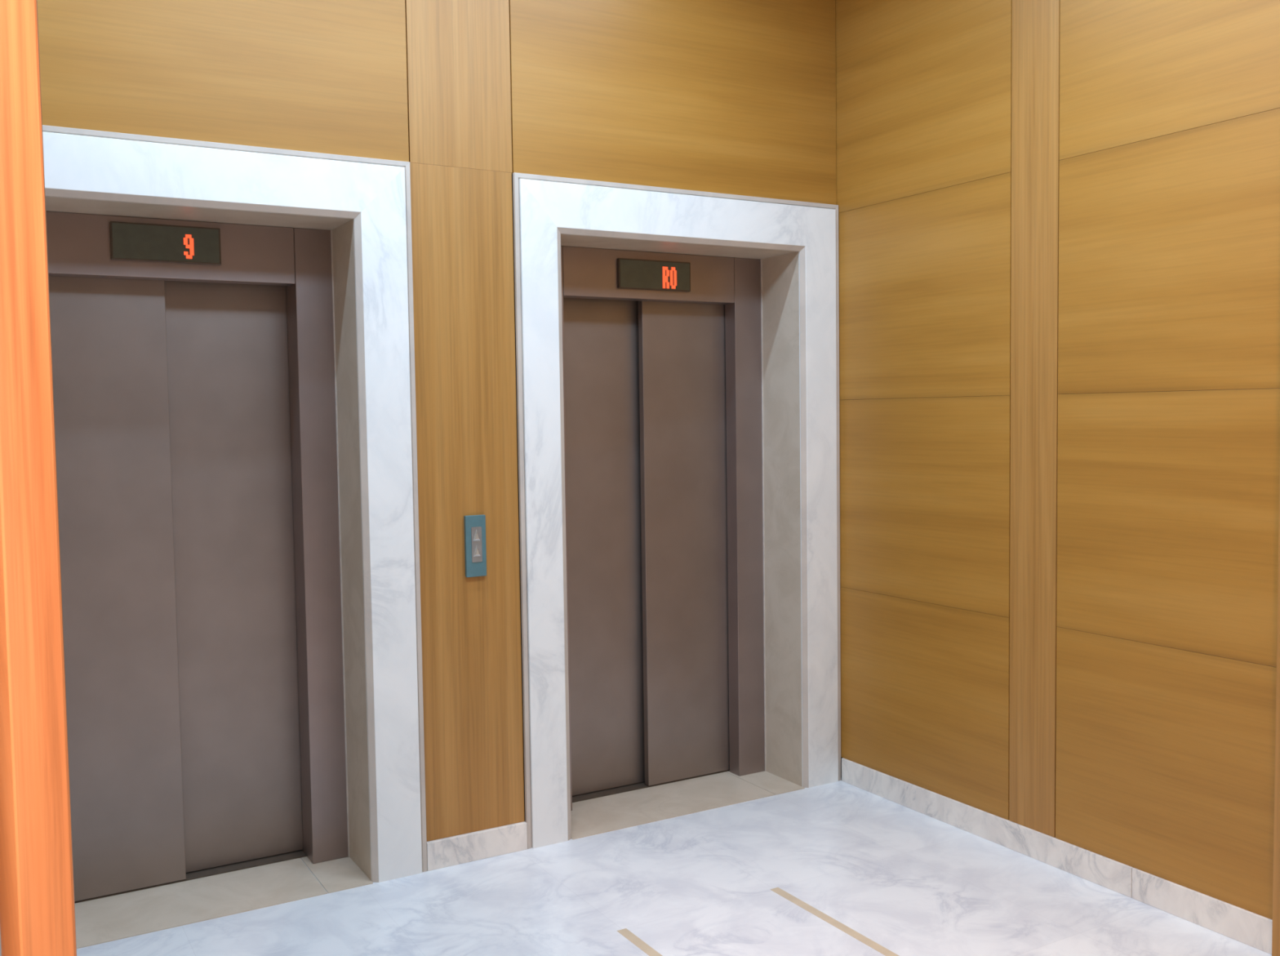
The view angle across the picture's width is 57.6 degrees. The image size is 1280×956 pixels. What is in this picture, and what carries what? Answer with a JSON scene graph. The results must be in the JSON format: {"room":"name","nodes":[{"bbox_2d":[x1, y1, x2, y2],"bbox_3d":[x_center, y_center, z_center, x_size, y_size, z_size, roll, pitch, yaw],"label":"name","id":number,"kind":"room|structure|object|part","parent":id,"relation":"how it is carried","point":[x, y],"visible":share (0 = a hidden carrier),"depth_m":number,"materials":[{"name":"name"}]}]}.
{"room":"elevator lobby","nodes":[
{"label":"elevator lobby","id":0,"kind":"room"},
{"bbox_2d":[36,0,836,822],"bbox_3d":[-1.378,-0.333,4.024,5.200,3.460,0.600,-3,4,-30],"label":"wall","id":1,"kind":"structure","parent":0,"point":[737,97],"depth_m":4.21,"materials":[{"name":"brown wood"}]},
{"bbox_2d":[0,124,426,955],"bbox_3d":[-1.528,0.179,3.869,1.488,2.479,0.481,-3,4,-30],"label":"marble surround","id":2,"kind":"object","parent":1,"relation":"attached to","point":[364,203],"visible":0.83,"depth_m":3.96,"materials":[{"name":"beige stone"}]},
{"bbox_2d":[45,210,347,903],"bbox_3d":[-1.596,0.270,3.981,1.105,2.260,0.176,-3,4,-30],"label":"elevator door","id":3,"kind":"structure","parent":2,"relation":"attached to","point":[195,426],"depth_m":4.06,"materials":[{"name":"brown metal"}]},
{"bbox_3d":[-1.802,0.347,3.878,0.475,2.110,0.034,-3,4,-30],"label":"door panel","id":4,"kind":"part","parent":3,"relation":"part of","materials":[{"name":"brown paint"}]},
{"bbox_2d":[109,221,221,265],"bbox_3d":[-1.561,-0.773,3.842,0.340,0.122,0.016,-3,4,-30],"label":"indicator","id":5,"kind":"object","parent":3,"relation":"attached to","point":[139,242],"visible":1,"depth_m":3.83,"materials":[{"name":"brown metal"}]},
{"bbox_3d":[-1.444,0.327,4.156,0.506,2.110,0.034,-3,4,-30],"label":"door panel","id":6,"kind":"part","parent":3,"relation":"part of","materials":[{"name":"brown paint"}]},
{"bbox_3d":[-1.516,1.411,3.934,1.106,0.013,0.480,-3,4,-30],"label":"sill","id":7,"kind":"part","parent":2,"relation":"part of","materials":[{"name":"beige stone"}]},
{"bbox_3d":[-2.147,-1.512,3.184,3.116,0.991,0.024,-3,4,-30],"label":"wood panel","id":8,"kind":"part","parent":1,"relation":"part of","materials":[{"name":"brown wood"}]},
{"bbox_2d":[404,0,512,173],"bbox_3d":[-0.635,-1.582,4.067,0.381,0.990,0.024,-3,4,-30],"label":"wall panel","id":9,"kind":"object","parent":1,"relation":"attached to","point":[459,86],"depth_m":4.07,"materials":[{"name":"brown wood"}]},
{"bbox_2d":[409,162,524,841],"bbox_3d":[-0.614,0.095,4.158,0.381,2.369,0.024,-3,4,-30],"label":"trim","id":10,"kind":"structure","parent":1,"relation":"attached to","point":[462,218],"depth_m":4.14,"materials":[{"name":"brown wood"}]},
{"bbox_2d":[463,514,486,577],"bbox_3d":[-0.586,0.242,4.156,0.077,0.219,0.022,-3,4,-30],"label":"panel","id":11,"kind":"object","parent":1,"relation":"attached to","point":[475,548],"visible":1,"depth_m":4.15,"materials":[{"name":"teal metal"}]},
{"bbox_3d":[-0.582,0.237,4.153,0.039,0.126,0.002,-3,4,-30],"label":"button plate","id":12,"kind":"part","parent":11,"relation":"part of","materials":[{"name":"metal"}]},
{"bbox_2d":[426,821,527,871],"bbox_3d":[-0.593,1.328,4.220,0.385,0.100,0.040,-3,4,-30],"label":"baseboard","id":13,"kind":"structure","parent":1,"relation":"attached to","point":[448,851],"depth_m":4.20,"materials":[{"name":"stone"}]},
{"bbox_3d":[0.176,-1.619,4.541,1.491,0.991,0.024,-3,4,-30],"label":"wood panel","id":14,"kind":"part","parent":1,"relation":"part of","materials":[{"name":"brown wood"}]},
{"bbox_2d":[512,172,840,848],"bbox_3d":[0.093,0.105,4.815,1.495,2.479,0.481,-3,4,-30],"label":"marble surround","id":15,"kind":"object","parent":1,"relation":"attached to","point":[795,242],"visible":0.89,"depth_m":4.81,"materials":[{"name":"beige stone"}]},
{"bbox_2d":[560,245,764,810],"bbox_3d":[0.022,0.196,4.927,1.105,2.260,0.176,-3,4,-30],"label":"elevator door","id":16,"kind":"structure","parent":15,"relation":"attached to","point":[663,450],"depth_m":4.98,"materials":[{"name":"brown metal"}]},
{"bbox_3d":[-0.196,0.270,4.885,0.497,2.110,0.034,-3,4,-30],"label":"door panel","id":17,"kind":"part","parent":16,"relation":"part of","materials":[{"name":"brown paint"}]},
{"bbox_2d":[617,257,690,291],"bbox_3d":[0.061,-0.834,4.790,0.344,0.120,0.016,-3,4,-30],"label":"indicator","id":18,"kind":"object","parent":16,"relation":"attached to","point":[632,273],"visible":1,"depth_m":4.78,"materials":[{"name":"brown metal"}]},
{"bbox_3d":[0.214,0.254,5.056,0.464,2.110,0.034,-3,4,-30],"label":"door panel","id":19,"kind":"part","parent":16,"relation":"part of","materials":[{"name":"brown paint"}]},
{"bbox_3d":[0.102,1.336,4.879,1.105,0.013,0.480,-3,4,-30],"label":"sill","id":20,"kind":"part","parent":15,"relation":"part of","materials":[{"name":"beige stone"}]},
{"bbox_2d":[76,777,1271,955],"bbox_3d":[1.528,1.532,1.976,8.400,0.121,7.220,-3,4,-30],"label":"floor","id":21,"kind":"structure","parent":0,"point":[840,868],"depth_m":3.79,"materials":[{"name":"stone"}]},
{"bbox_2d":[835,0,1279,955],"bbox_3d":[1.386,-0.385,4.268,0.280,3.460,2.970,-3,4,-30],"label":"wall","id":22,"kind":"structure","parent":0,"point":[1168,453],"depth_m":3.87,"materials":[{"name":"brown wood"}]},
{"bbox_3d":[1.071,-1.614,4.515,0.022,1.023,0.962,-3,4,-30],"label":"wood panel","id":23,"kind":"part","parent":22,"relation":"part of","materials":[{"name":"brown wood"}]},
{"bbox_3d":[1.083,-0.709,4.565,0.022,0.788,0.962,-3,4,-30],"label":"wood panel","id":24,"kind":"part","parent":22,"relation":"part of","materials":[{"name":"brown wood"}]},
{"bbox_3d":[1.095,0.085,4.609,0.022,0.801,0.962,-3,4,-30],"label":"wood panel","id":25,"kind":"part","parent":22,"relation":"part of","materials":[{"name":"brown wood"}]},
{"bbox_3d":[1.105,0.858,4.652,0.022,0.744,0.962,-3,4,-30],"label":"wood panel","id":26,"kind":"part","parent":22,"relation":"part of","materials":[{"name":"brown wood"}]},
{"bbox_2d":[1008,0,1060,837],"bbox_3d":[1.383,-0.424,4.074,0.022,3.359,0.203,-3,4,-30],"label":"trim","id":27,"kind":"structure","parent":22,"relation":"attached to","point":[1035,48],"depth_m":4.07,"materials":[{"name":"brown wood"}]},
{"bbox_2d":[841,758,1272,954],"bbox_3d":[1.372,1.301,4.221,0.030,0.100,1.926,-3,4,-30],"label":"baseboard","id":28,"kind":"structure","parent":22,"relation":"attached to","point":[1254,930],"depth_m":3.98,"materials":[{"name":"stone"}]},
{"bbox_3d":[1.737,1.330,3.599,0.030,0.100,0.480,-3,4,-30],"label":"skirting","id":29,"kind":"part","parent":28,"relation":"part of","materials":[{"name":"stone"}]},
{"bbox_3d":[1.655,0.901,3.713,0.022,0.744,0.793,-3,4,-30],"label":"wood panel","id":30,"kind":"part","parent":22,"relation":"part of","materials":[{"name":"brown wood"}]},
{"bbox_3d":[1.645,0.129,3.671,0.022,0.801,0.793,-3,4,-30],"label":"wood panel","id":31,"kind":"part","parent":22,"relation":"part of","materials":[{"name":"brown wood"}]},
{"bbox_3d":[1.634,-0.665,3.627,0.022,0.788,0.793,-3,4,-30],"label":"wood panel","id":32,"kind":"part","parent":22,"relation":"part of","materials":[{"name":"brown wood"}]},
{"bbox_3d":[1.621,-1.570,3.577,0.022,1.023,0.793,-3,4,-30],"label":"wood panel","id":33,"kind":"part","parent":22,"relation":"part of","materials":[{"name":"brown wood"}]},
{"bbox_3d":[-1.718,-0.172,1.187,1.740,3.460,0.120,-3,4,-30],"label":"wall","id":34,"kind":"structure","parent":0,"visible":0},
{"bbox_2d":[0,0,76,955],"bbox_3d":[-0.654,0.362,1.221,0.043,2.338,0.942,-3,4,-30],"label":"door","id":35,"kind":"structure","parent":34,"relation":"in","point":[37,905],"depth_m":0.80,"materials":[{"name":"brown wood"}]}
]}

